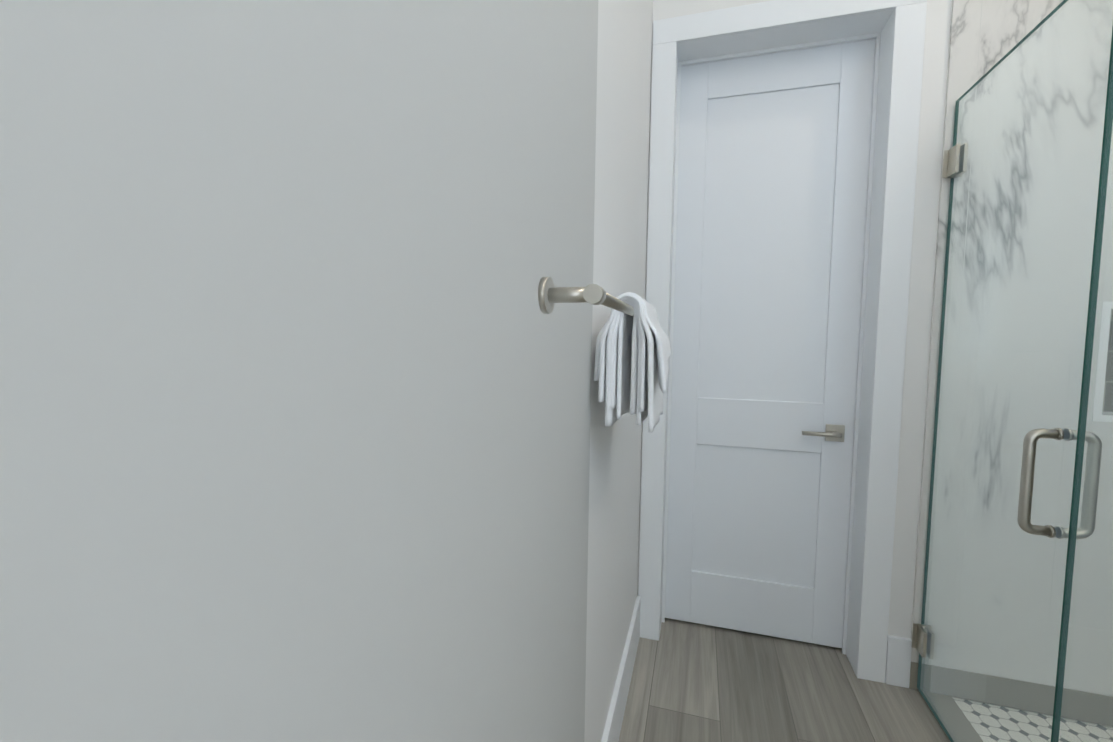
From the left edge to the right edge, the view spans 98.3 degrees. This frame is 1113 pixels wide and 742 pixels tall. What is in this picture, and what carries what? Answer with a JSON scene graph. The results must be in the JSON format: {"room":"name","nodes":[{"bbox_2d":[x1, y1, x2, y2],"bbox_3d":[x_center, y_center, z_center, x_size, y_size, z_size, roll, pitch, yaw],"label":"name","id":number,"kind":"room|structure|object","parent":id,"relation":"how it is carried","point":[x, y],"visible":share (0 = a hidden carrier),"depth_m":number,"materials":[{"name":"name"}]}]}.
{"room":"bathroom","nodes":[
{"label":"bathroom","id":0,"kind":"room"},
{"bbox_2d":[0,0,652,741],"bbox_3d":[-0.369,-0.470,-0.204,0.190,3.430,4.860,2,4,16],"label":"wall","id":1,"kind":"structure","parent":0,"point":[306,434],"depth_m":0.28,"materials":[{"name":"white paint"}]},
{"bbox_2d":[538,277,670,432],"bbox_3d":[0.145,-0.018,0.972,0.156,0.283,0.682,2,4,16],"label":"towel rail","id":2,"kind":"object","parent":1,"relation":"attached to","point":[632,356],"visible":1,"depth_m":0.97,"materials":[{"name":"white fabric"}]},
{"bbox_2d":[601,596,640,741],"bbox_3d":[-0.295,1.155,-0.133,0.016,0.180,4.466,2,4,16],"label":"baseboard","id":3,"kind":"structure","parent":1,"relation":"attached to","point":[613,725],"depth_m":1.57,"materials":[{"name":"white wood"}]},
{"bbox_2d":[637,0,951,638],"bbox_3d":[1.403,-0.571,1.703,2.120,3.430,0.190,2,4,16],"label":"wall","id":4,"kind":"structure","parent":0,"point":[931,129],"depth_m":1.68,"materials":[{"name":"white paint"}]},
{"bbox_2d":[665,39,875,647],"bbox_3d":[0.827,-0.071,1.947,0.714,2.360,0.100,2,4,16],"label":"door","id":5,"kind":"structure","parent":4,"relation":"in","point":[773,162],"depth_m":1.95,"materials":[{"name":"white wood"}]},
{"bbox_2d":[638,0,926,682],"bbox_3d":[0.815,-0.109,1.900,0.900,2.465,0.202,2,4,16],"label":"door frame","id":6,"kind":"structure","parent":4,"relation":"attached to","point":[895,29],"depth_m":1.76,"materials":[{"name":"white wood"}]},
{"bbox_2d":[909,0,1112,726],"bbox_3d":[1.838,-0.549,1.467,1.128,3.430,0.016,2,4,16],"label":"wall tile","id":7,"kind":"structure","parent":4,"relation":"attached to","point":[986,36],"depth_m":1.58,"materials":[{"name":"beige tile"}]},
{"bbox_2d":[619,618,1112,741],"bbox_3d":[0.713,1.327,-0.415,2.500,0.102,4.860,2,4,16],"label":"floor","id":8,"kind":"structure","parent":0,"point":[693,682],"depth_m":1.66,"materials":[{"name":"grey wood"}]},
{"bbox_2d":[912,0,1112,741],"bbox_3d":[1.595,0.185,0.808,1.170,2.043,1.478,2,4,16],"label":"glass","id":9,"kind":"object","parent":8,"relation":"on","point":[955,162],"visible":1,"depth_m":1.14,"materials":[{"name":"clear glass"}]},
{"bbox_2d":[1092,302,1112,421],"bbox_3d":[1.875,-0.028,1.543,0.290,0.380,0.116,2,4,16],"label":"trim","id":10,"kind":"structure","parent":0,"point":[1100,384],"depth_m":1.53,"materials":[{"name":"white"}]}
]}

